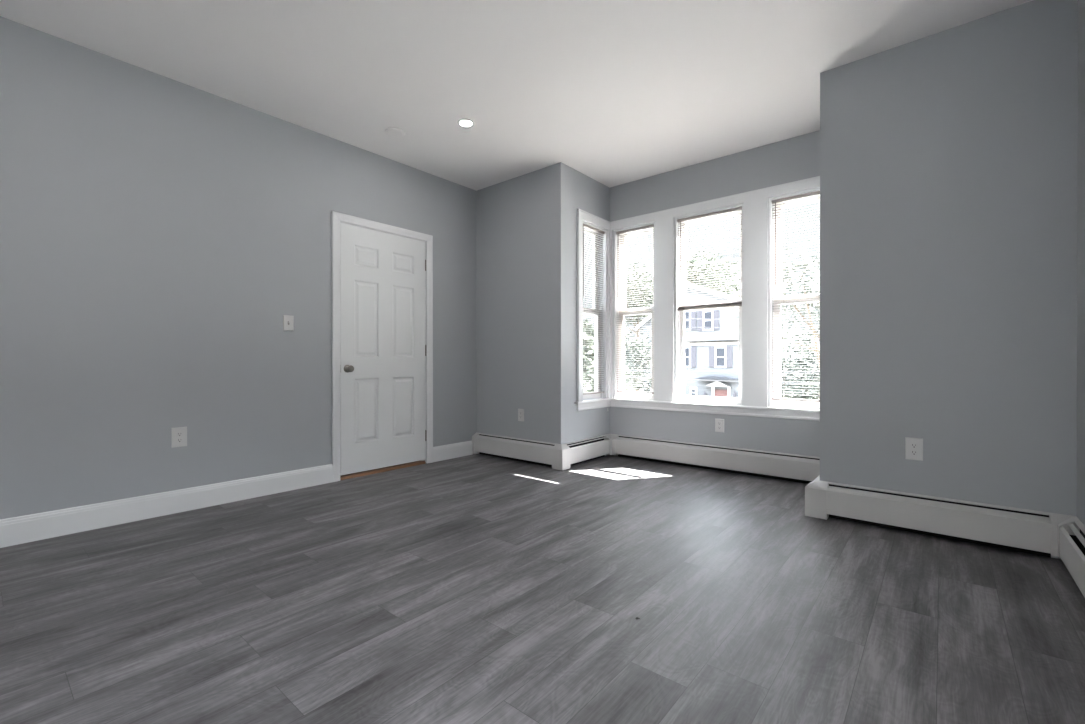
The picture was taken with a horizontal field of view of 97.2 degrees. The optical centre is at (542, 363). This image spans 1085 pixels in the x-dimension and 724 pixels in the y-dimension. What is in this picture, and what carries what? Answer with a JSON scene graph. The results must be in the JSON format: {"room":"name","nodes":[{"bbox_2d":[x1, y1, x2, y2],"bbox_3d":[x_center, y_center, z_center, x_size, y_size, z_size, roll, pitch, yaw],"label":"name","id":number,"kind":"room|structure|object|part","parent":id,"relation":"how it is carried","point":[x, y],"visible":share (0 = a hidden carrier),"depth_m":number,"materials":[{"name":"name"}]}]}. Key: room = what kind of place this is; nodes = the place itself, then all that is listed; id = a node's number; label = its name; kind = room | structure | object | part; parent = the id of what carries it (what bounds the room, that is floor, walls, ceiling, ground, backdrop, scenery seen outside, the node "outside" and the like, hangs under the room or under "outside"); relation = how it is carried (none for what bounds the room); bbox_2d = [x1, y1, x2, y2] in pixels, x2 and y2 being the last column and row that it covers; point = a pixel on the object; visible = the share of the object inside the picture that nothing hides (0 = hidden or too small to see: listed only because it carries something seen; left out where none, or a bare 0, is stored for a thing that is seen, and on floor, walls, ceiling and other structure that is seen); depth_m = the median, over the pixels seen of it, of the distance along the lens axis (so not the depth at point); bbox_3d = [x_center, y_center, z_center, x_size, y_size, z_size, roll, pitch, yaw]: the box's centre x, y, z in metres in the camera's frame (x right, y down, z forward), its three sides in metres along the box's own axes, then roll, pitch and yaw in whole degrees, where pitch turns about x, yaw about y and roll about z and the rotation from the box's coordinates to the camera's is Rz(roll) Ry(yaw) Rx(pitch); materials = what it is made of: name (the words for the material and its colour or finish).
{"room":"empty living room","nodes":[
{"label":"empty living room","id":0,"kind":"room"},
{"bbox_2d":[0,16,476,518],"bbox_3d":[-2.305,-0.423,3.121,0.090,2.737,5.233,0,0,40],"label":"wall","id":1,"kind":"structure","parent":0,"point":[159,234],"depth_m":3.00,"materials":[{"name":"grey paint"}]},
{"bbox_2d":[0,464,332,547],"bbox_3d":[-2.758,0.876,2.501,0.014,0.143,3.392,0,0,40],"label":"baseboard","id":2,"kind":"structure","parent":1,"relation":"attached to","point":[50,524],"depth_m":2.92,"materials":[{"name":"white paint"}]},
{"bbox_2d":[172,427,186,447],"bbox_3d":[-2.309,0.469,3.042,0.008,0.125,0.080,0,0,40],"label":"wall outlet","id":3,"kind":"object","parent":1,"relation":"attached to","point":[179,434],"visible":1,"depth_m":3.04,"materials":[{"name":"grey plastic"}]},
{"bbox_2d":[283,315,293,330],"bbox_3d":[-1.882,-0.300,3.544,0.017,0.114,0.074,0,0,40],"label":"light switch","id":4,"kind":"object","parent":1,"relation":"attached to","point":[288,320],"visible":1,"depth_m":3.54,"materials":[{"name":"grey plastic"}]},
{"bbox_2d":[331,211,432,481],"bbox_3d":[-1.372,-0.134,4.182,0.156,2.151,0.971,0,0,40],"label":"door","id":5,"kind":"structure","parent":1,"relation":"in","point":[382,274],"depth_m":4.13,"materials":[{"name":"white paint"}]},
{"bbox_3d":[-1.568,0.042,3.884,0.068,0.064,0.064,0,0,40],"label":"knob","id":6,"kind":"part","parent":5,"relation":"part of","materials":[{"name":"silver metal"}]},
{"bbox_2d":[433,441,472,461],"bbox_3d":[-0.887,0.868,4.738,0.014,0.143,0.500,0,0,40],"label":"baseboard","id":7,"kind":"structure","parent":1,"relation":"attached to","point":[450,451],"depth_m":4.72,"materials":[{"name":"white paint"}]},
{"bbox_2d":[0,0,1032,190],"bbox_3d":[-0.396,-1.842,2.044,4.516,0.134,6.039,0,0,40],"label":"ceiling","id":8,"kind":"structure","parent":0,"point":[615,92],"depth_m":2.86,"materials":[{"name":"white paint"}]},
{"bbox_2d":[457,119,473,126],"bbox_3d":[-0.571,-1.790,3.565,0.126,0.008,0.126,0,0,40],"label":"recessed light","id":9,"kind":"object","parent":8,"relation":"in","point":[462,122],"visible":1,"depth_m":3.56,"materials":[{"name":"grey plastic"}]},
{"bbox_2d":[476,162,570,443],"bbox_3d":[-0.214,-0.430,4.685,1.111,2.737,0.150,0,0,40],"label":"wall","id":10,"kind":"structure","parent":0,"point":[523,222],"depth_m":4.55,"materials":[{"name":"grey paint"}]},
{"bbox_2d":[472,432,569,470],"bbox_3d":[-0.240,0.830,4.603,1.180,0.219,0.118,0,0,40],"label":"baseboard heater","id":11,"kind":"object","parent":10,"relation":"attached to","point":[556,456],"visible":1,"depth_m":4.49,"materials":[{"name":"white metal"}]},
{"bbox_3d":[-0.303,0.828,4.587,1.025,0.151,0.009,0,0,40],"label":"panel","id":12,"kind":"part","parent":11,"relation":"part of","materials":[{"name":"white metal"}]},
{"bbox_3d":[-0.269,0.726,4.627,1.025,0.010,0.018,0,0,40],"label":"panel","id":13,"kind":"part","parent":11,"relation":"part of","materials":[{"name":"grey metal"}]},
{"bbox_2d":[518,409,523,420],"bbox_3d":[-0.207,0.494,4.580,0.075,0.118,0.008,0,0,40],"label":"wall outlet","id":14,"kind":"object","parent":10,"relation":"attached to","point":[520,411],"visible":1,"depth_m":4.58,"materials":[{"name":"grey plastic"}]},
{"bbox_2d":[0,454,1084,723],"bbox_3d":[-0.394,1.008,2.054,4.516,0.120,6.039,0,0,40],"label":"floor","id":15,"kind":"structure","parent":0,"point":[475,588],"depth_m":1.81,"materials":[{"name":"grey plastic"}]},
{"bbox_2d":[571,168,609,455],"bbox_3d":[0.466,-0.430,4.740,0.140,2.737,0.806,0,0,40],"label":"wall","id":16,"kind":"structure","parent":0,"point":[589,195],"depth_m":4.50,"materials":[{"name":"grey paint"}]},
{"bbox_2d":[565,435,609,465],"bbox_3d":[0.435,0.830,4.546,0.066,0.218,0.670,0,0,40],"label":"baseboard heater","id":17,"kind":"object","parent":16,"relation":"attached to","point":[588,449],"visible":0.95,"depth_m":4.52,"materials":[{"name":"white metal"}]},
{"bbox_3d":[0.417,0.726,4.562,0.018,0.010,0.670,0,0,40],"label":"panel","id":18,"kind":"part","parent":17,"relation":"part of","materials":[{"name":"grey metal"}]},
{"bbox_2d":[577,209,609,401],"bbox_3d":[0.508,-0.542,4.663,0.024,1.794,0.554,0,0,40],"label":"trim","id":19,"kind":"structure","parent":16,"relation":"attached to","point":[582,215],"depth_m":4.49,"materials":[{"name":"white paint"}]},
{"bbox_2d":[583,221,606,399],"bbox_3d":[0.451,-0.491,4.738,0.160,1.732,0.450,0,0,40],"label":"window","id":20,"kind":"structure","parent":16,"relation":"in","point":[597,395],"depth_m":4.86,"materials":[{"name":"white paint"}]},
{"bbox_3d":[0.428,-0.917,4.755,0.030,0.844,0.414,0,0,40],"label":"sash","id":21,"kind":"part","parent":20,"relation":"part of","materials":[{"name":"white plastic"}]},
{"bbox_3d":[0.453,-0.102,4.737,0.030,0.890,0.414,0,0,40],"label":"sash","id":22,"kind":"part","parent":20,"relation":"part of","materials":[{"name":"clear glass"}]},
{"bbox_2d":[583,224,607,410],"bbox_3d":[0.518,-0.431,4.682,0.102,1.814,0.408,0,0,40],"label":"blind","id":23,"kind":"object","parent":20,"relation":"attached to","point":[587,227],"visible":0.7,"depth_m":4.72,"materials":[{"name":"grey plastic"}]},
{"bbox_3d":[0.417,-0.511,4.618,0.028,1.600,0.001,0,0,40],"label":"ladder cord","id":24,"kind":"part","parent":23,"relation":"part of","materials":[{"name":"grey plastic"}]},
{"bbox_3d":[0.490,0.290,4.708,0.025,0.016,0.404,0,0,40],"label":"rail","id":25,"kind":"part","parent":23,"relation":"part of","materials":[{"name":"grey"}]},
{"bbox_3d":[0.563,-0.512,4.793,0.028,1.600,0.001,0,0,40],"label":"ladder cord","id":26,"kind":"part","parent":23,"relation":"part of","materials":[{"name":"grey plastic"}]},
{"bbox_3d":[0.627,-0.431,4.791,0.062,1.757,0.002,0,0,40],"label":"lift cord","id":27,"kind":"part","parent":23,"relation":"part of","materials":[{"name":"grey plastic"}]},
{"bbox_2d":[610,130,819,456],"bbox_3d":[1.513,-0.430,4.299,2.033,2.737,0.140,0,0,40],"label":"wall","id":28,"kind":"structure","parent":0,"point":[797,158],"depth_m":4.16,"materials":[{"name":"grey paint"}]},
{"bbox_2d":[613,222,654,400],"bbox_3d":[0.953,-0.491,4.780,0.467,1.732,0.160,0,0,40],"label":"window","id":29,"kind":"structure","parent":28,"relation":"in","point":[618,315],"depth_m":4.87,"materials":[{"name":"white paint"}]},
{"bbox_2d":[616,224,653,393],"bbox_3d":[0.916,-0.523,4.736,0.425,1.631,0.040,0,0,40],"label":"blind","id":30,"kind":"object","parent":29,"relation":"attached to","point":[618,233],"visible":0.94,"depth_m":4.74,"materials":[{"name":"grey plastic"}]},
{"bbox_3d":[0.921,0.285,4.743,0.421,0.016,0.025,0,0,40],"label":"rail","id":31,"kind":"part","parent":30,"relation":"part of","materials":[{"name":"grey"}]},
{"bbox_3d":[0.951,-0.102,4.779,0.431,0.890,0.030,0,0,40],"label":"sash","id":32,"kind":"part","parent":29,"relation":"part of","materials":[{"name":"glass"}]},
{"bbox_3d":[0.971,-0.917,4.801,0.431,0.844,0.030,0,0,40],"label":"sash","id":33,"kind":"part","parent":29,"relation":"part of","materials":[{"name":"glass"}]},
{"bbox_2d":[574,398,819,420],"bbox_3d":[1.286,0.411,4.030,2.033,0.064,0.569,0,0,40],"label":"trim","id":34,"kind":"structure","parent":28,"relation":"attached to","point":[654,406],"depth_m":4.24,"materials":[{"name":"white paint"}]},
{"bbox_2d":[674,203,743,405],"bbox_3d":[1.517,-0.490,4.308,0.625,1.732,0.160,0,0,40],"label":"window","id":35,"kind":"structure","parent":28,"relation":"in","point":[679,316],"depth_m":4.44,"materials":[{"name":"white paint"}]},
{"bbox_2d":[677,207,741,310],"bbox_3d":[1.480,-0.913,4.262,0.583,0.848,0.040,0,0,40],"label":"blind","id":36,"kind":"object","parent":35,"relation":"attached to","point":[732,304],"visible":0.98,"depth_m":4.27,"materials":[{"name":"grey plastic"}]},
{"bbox_3d":[1.330,-0.905,4.396,0.001,0.812,0.028,0,0,40],"label":"ladder cord","id":37,"kind":"part","parent":36,"relation":"part of","materials":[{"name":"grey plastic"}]},
{"bbox_3d":[1.485,-0.497,4.268,0.579,0.016,0.025,0,0,40],"label":"rail","id":38,"kind":"part","parent":36,"relation":"part of","materials":[{"name":"grey plastic"}]},
{"bbox_3d":[1.516,-0.101,4.306,0.589,0.890,0.030,0,0,40],"label":"sash","id":39,"kind":"part","parent":35,"relation":"part of","materials":[{"name":"white plastic"}]},
{"bbox_3d":[1.536,-0.916,4.328,0.589,0.844,0.030,0,0,40],"label":"sash","id":40,"kind":"part","parent":35,"relation":"part of","materials":[{"name":"glass"}]},
{"bbox_2d":[604,434,819,483],"bbox_3d":[1.434,0.830,4.208,2.033,0.219,0.108,0,0,40],"label":"baseboard heater","id":41,"kind":"object","parent":28,"relation":"attached to","point":[774,465],"visible":0.8,"depth_m":4.13,"materials":[{"name":"white metal"}]},
{"bbox_3d":[1.463,0.726,4.242,1.833,0.010,0.018,0,0,40],"label":"panel","id":42,"kind":"part","parent":41,"relation":"part of","materials":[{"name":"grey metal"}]},
{"bbox_2d":[610,176,819,406],"bbox_3d":[1.460,-0.541,4.235,2.033,1.794,0.024,0,0,40],"label":"trim","id":43,"kind":"structure","parent":28,"relation":"attached to","point":[755,202],"depth_m":4.03,"materials":[{"name":"white paint"}]},
{"bbox_2d":[715,419,723,432],"bbox_3d":[1.547,0.542,4.177,0.078,0.116,0.008,0,0,40],"label":"wall outlet","id":44,"kind":"object","parent":28,"relation":"attached to","point":[719,423],"visible":1,"depth_m":4.17,"materials":[{"name":"white plastic"}]},
{"bbox_2d":[768,188,819,408],"bbox_3d":[2.084,-0.489,3.834,0.470,1.732,0.160,0,0,40],"label":"window","id":45,"kind":"structure","parent":28,"relation":"in","point":[771,289],"depth_m":3.93,"materials":[{"name":"white paint"}]},
{"bbox_2d":[772,191,819,401],"bbox_3d":[2.047,-0.518,3.790,0.428,1.636,0.040,0,0,40],"label":"blind","id":46,"kind":"object","parent":45,"relation":"attached to","point":[816,193],"visible":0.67,"depth_m":3.82,"materials":[{"name":"grey plastic"}]},
{"bbox_3d":[1.956,-0.510,3.874,0.001,1.600,0.028,0,0,40],"label":"ladder cord","id":47,"kind":"part","parent":46,"relation":"part of","materials":[{"name":"white fabric"}]},
{"bbox_3d":[2.052,0.292,3.797,0.424,0.016,0.025,0,0,40],"label":"rail","id":48,"kind":"part","parent":46,"relation":"part of","materials":[{"name":"grey"}]},
{"bbox_3d":[2.146,-0.510,3.715,0.001,1.600,0.028,0,0,40],"label":"ladder cord","id":49,"kind":"part","parent":46,"relation":"part of","materials":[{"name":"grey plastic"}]},
{"bbox_3d":[2.102,-0.915,3.854,0.434,0.844,0.030,0,0,40],"label":"sash","id":50,"kind":"part","parent":45,"relation":"part of","materials":[{"name":"clear glass"}]},
{"bbox_3d":[2.082,-0.100,3.833,0.434,0.890,0.030,0,0,40],"label":"sash","id":51,"kind":"part","parent":45,"relation":"part of","materials":[{"name":"glass"}]},
{"bbox_2d":[820,0,1077,559],"bbox_3d":[2.232,-0.425,2.622,1.222,2.737,0.150,0,0,40],"label":"wall column","id":52,"kind":"structure","parent":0,"point":[949,157],"depth_m":2.55,"materials":[{"name":"grey paint"}]},
{"bbox_2d":[905,437,922,460],"bbox_3d":[2.067,0.476,2.660,0.078,0.123,0.008,0,0,40],"label":"wall outlet","id":53,"kind":"object","parent":52,"relation":"attached to","point":[913,446],"visible":1,"depth_m":2.66,"materials":[{"name":"white plastic"}]},
{"bbox_2d":[910,443,917,447],"bbox_3d":[2.066,0.456,2.658,0.034,0.027,0.003,0,0,40],"label":"receptacle","id":54,"kind":"object","parent":53,"relation":"attached to","point":[912,445],"depth_m":2.66,"materials":[{"name":"white plastic"}]},
{"bbox_2d":[910,450,917,454],"bbox_3d":[2.066,0.495,2.658,0.034,0.027,0.003,0,0,40],"label":"receptacle","id":55,"kind":"object","parent":53,"relation":"attached to","point":[912,452],"depth_m":2.66,"materials":[{"name":"white plastic"}]},
{"bbox_2d":[805,479,1079,557],"bbox_3d":[2.088,0.834,2.623,1.143,0.219,0.121,0,0,41],"label":"baseboard heater","id":56,"kind":"object","parent":52,"relation":"attached to","point":[1033,532],"visible":0.91,"depth_m":2.54,"materials":[{"name":"white metal"}]},
{"bbox_3d":[2.073,0.833,2.581,0.942,0.151,0.009,0,0,40],"label":"panel","id":57,"kind":"part","parent":56,"relation":"part of","materials":[{"name":"white metal"}]},
{"bbox_3d":[2.106,0.731,2.621,0.942,0.010,0.018,0,0,40],"label":"panel","id":58,"kind":"part","parent":56,"relation":"part of","materials":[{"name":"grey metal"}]},
{"bbox_2d":[1077,0,1084,525],"bbox_3d":[0.969,-0.416,0.276,0.150,2.737,5.069,0,0,40],"label":"wall","id":59,"kind":"structure","parent":0,"point":[1081,3],"depth_m":2.20,"materials":[{"name":"grey paint"}]},
{"bbox_2d":[1060,521,1084,597],"bbox_3d":[1.786,0.839,1.427,0.068,0.219,2.095,0,0,40],"label":"baseboard heater","id":60,"kind":"object","parent":59,"relation":"attached to","point":[1072,547],"visible":1,"depth_m":2.06,"materials":[{"name":"white metal"}]},
{"bbox_3d":[1.808,0.735,1.414,0.018,0.010,2.085,0,0,40],"label":"panel","id":61,"kind":"part","parent":60,"relation":"part of","materials":[{"name":"white metal"}]},
{"label":"outside","id":62,"kind":"structure","parent":0,"visible":0},
{"bbox_3d":[34.885,4.415,65.096,150.000,0.200,135.400,0,0,40],"label":"ground","id":63,"kind":"structure","parent":62,"visible":0},
{"bbox_2d":[625,331,650,391],"bbox_3d":[5.905,1.019,34.345,6.220,6.842,5.854,0,0,40],"label":"tree","id":64,"kind":"object","parent":63,"relation":"on","point":[630,346],"visible":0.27,"depth_m":32.91,"materials":[{"name":"green plant"}]},
{"bbox_2d":[625,262,652,390],"bbox_3d":[10.658,-3.566,53.929,9.208,15.876,9.286,0,0,-3],"label":"tree","id":65,"kind":"object","parent":63,"relation":"on","point":[635,301],"visible":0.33,"depth_m":51.80,"materials":[{"name":"green plant"}]},
{"bbox_2d":[687,248,739,297],"bbox_3d":[21.153,-5.426,62.987,13.916,19.523,12.609,0,0,40],"label":"tree","id":66,"kind":"object","parent":63,"relation":"on","point":[704,259],"visible":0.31,"depth_m":59.44,"materials":[{"name":"green plant"}]},
{"bbox_2d":[636,283,800,397],"bbox_3d":[15.275,-0.934,41.063,9.987,10.685,12.000,0,0,40],"label":"gabled house","id":67,"kind":"structure","parent":63,"relation":"on","point":[723,358],"depth_m":36.25,"materials":[{"name":"grey"}]},
{"bbox_3d":[11.248,-0.507,37.438,0.490,1.411,0.020,0,0,40],"label":"pane","id":68,"kind":"part","parent":67,"relation":"part of","materials":[{"name":"grey"}]},
{"bbox_3d":[11.230,-3.369,37.443,0.531,1.333,0.020,0,0,40],"label":"pane","id":69,"kind":"part","parent":67,"relation":"part of","materials":[{"name":"grey"}]},
{"bbox_2d":[691,346,695,366],"bbox_3d":[11.719,-0.506,37.090,0.400,1.611,0.080,0,0,40],"label":"shutter","id":70,"kind":"object","parent":67,"relation":"hanging from","point":[693,348],"depth_m":37.05,"materials":[{"name":"purple"}]},
{"bbox_2d":[691,311,695,329],"bbox_3d":[11.717,-3.369,37.081,0.400,1.533,0.080,0,0,40],"label":"shutter","id":71,"kind":"object","parent":67,"relation":"hanging from","point":[693,313],"depth_m":37.04,"materials":[{"name":"purple"}]},
{"bbox_2d":[697,311,702,330],"bbox_3d":[12.107,-3.270,36.755,0.400,1.493,0.080,0,0,40],"label":"shutter","id":72,"kind":"object","parent":67,"relation":"hanging from","point":[699,313],"depth_m":36.71,"materials":[{"name":"purple"}]},
{"bbox_3d":[12.567,-3.269,36.325,0.577,1.293,0.020,0,0,40],"label":"pane","id":73,"kind":"part","parent":67,"relation":"part of","materials":[{"name":"grey"}]},
{"bbox_2d":[709,347,714,366],"bbox_3d":[12.814,-0.485,36.175,0.400,1.547,0.080,0,0,40],"label":"shutter","id":74,"kind":"object","parent":67,"relation":"hanging from","point":[711,349],"depth_m":36.13,"materials":[{"name":"purple"}]},
{"bbox_2d":[713,310,718,329],"bbox_3d":[13.071,-3.268,35.948,0.400,1.493,0.080,0,0,40],"label":"shutter","id":75,"kind":"object","parent":67,"relation":"hanging from","point":[715,312],"depth_m":35.92,"materials":[{"name":"purple"}]},
{"bbox_2d":[706,381,730,386],"bbox_3d":[13.096,1.495,35.659,1.866,0.450,0.500,0,0,40],"label":"hood","id":76,"kind":"object","parent":67,"relation":"attached to","point":[708,383],"depth_m":35.51,"materials":[{"name":"grey"}]},
{"bbox_3d":[13.295,-0.484,35.727,0.632,1.347,0.020,0,0,40],"label":"pane","id":77,"kind":"part","parent":67,"relation":"part of","materials":[{"name":"grey"}]},
{"bbox_3d":[13.347,3.046,35.742,1.002,2.161,0.060,0,0,40],"label":"door","id":78,"kind":"part","parent":67,"relation":"part of","materials":[{"name":"red paint"}]},
{"bbox_2d":[727,346,731,366],"bbox_3d":[13.820,-0.483,35.333,0.400,1.547,0.080,0,0,40],"label":"shutter","id":79,"kind":"object","parent":67,"relation":"hanging from","point":[729,348],"depth_m":35.29,"materials":[{"name":"purple"}]},
{"bbox_2d":[707,261,739,290],"bbox_3d":[30.016,-5.756,74.287,12.821,20.094,12.666,0,0,40],"label":"tree","id":80,"kind":"object","parent":63,"relation":"on","point":[736,261],"visible":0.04,"depth_m":73.17,"materials":[{"name":"green plant"}]},
{"bbox_2d":[738,318,819,399],"bbox_3d":[15.975,0.867,28.350,7.748,7.172,7.604,0,0,-9],"label":"tree","id":81,"kind":"object","parent":63,"relation":"on","point":[812,356],"visible":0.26,"depth_m":27.15,"materials":[{"name":"green plant"}]},
{"bbox_2d":[795,330,817,375],"bbox_3d":[24.888,-0.540,53.427,9.300,9.802,10.700,0,0,40],"label":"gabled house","id":82,"kind":"structure","parent":63,"relation":"on","point":[796,330],"depth_m":48.83,"materials":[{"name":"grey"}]},
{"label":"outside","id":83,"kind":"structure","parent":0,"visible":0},
{"bbox_2d":[583,316,814,319],"bbox_3d":[8.282,-3.090,21.742,52.803,3.544,0.043,0,0,40],"label":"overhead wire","id":84,"kind":"object","parent":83,"point":[583,316],"visible":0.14,"depth_m":22.11,"materials":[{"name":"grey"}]},
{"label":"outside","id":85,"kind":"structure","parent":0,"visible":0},
{"bbox_2d":[644,326,816,327],"bbox_3d":[8.668,-2.657,22.203,52.803,2.616,0.035,0,0,40],"label":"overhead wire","id":86,"kind":"object","parent":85,"point":[805,326],"visible":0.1,"depth_m":22.61,"materials":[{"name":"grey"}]},
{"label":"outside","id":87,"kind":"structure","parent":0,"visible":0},
{"bbox_2d":[629,370,717,371],"bbox_3d":[7.965,-0.241,21.367,52.802,1.270,0.031,0,0,40],"label":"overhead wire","id":88,"kind":"object","parent":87,"point":[629,370],"visible":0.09,"depth_m":22.19,"materials":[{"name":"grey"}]},
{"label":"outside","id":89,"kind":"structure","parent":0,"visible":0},
{"bbox_2d":[628,376,819,383],"bbox_3d":[8.927,0.155,22.519,52.803,1.437,0.042,0,0,40],"label":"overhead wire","id":90,"kind":"object","parent":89,"point":[628,376],"visible":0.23,"depth_m":22.81,"materials":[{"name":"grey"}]},
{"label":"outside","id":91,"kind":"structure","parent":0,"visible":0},
{"bbox_3d":[-0.595,4.470,22.678,150.000,0.020,8.000,0,0,40],"label":"street","id":92,"kind":"object","parent":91,"visible":0},
{"bbox_2d":[583,317,633,392],"bbox_3d":[1.827,1.175,20.701,4.347,6.625,4.156,0,0,43],"label":"tree","id":93,"kind":"object","parent":92,"relation":"on","point":[589,361],"visible":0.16,"depth_m":19.68,"materials":[{"name":"green plant"}]},
{"bbox_2d":[731,235,819,367],"bbox_3d":[8.795,0.210,15.018,4.976,8.581,4.747,0,0,40],"label":"tree","id":94,"kind":"object","parent":92,"relation":"on","point":[804,288],"visible":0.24,"depth_m":14.87,"materials":[{"name":"green plant"}]}
]}

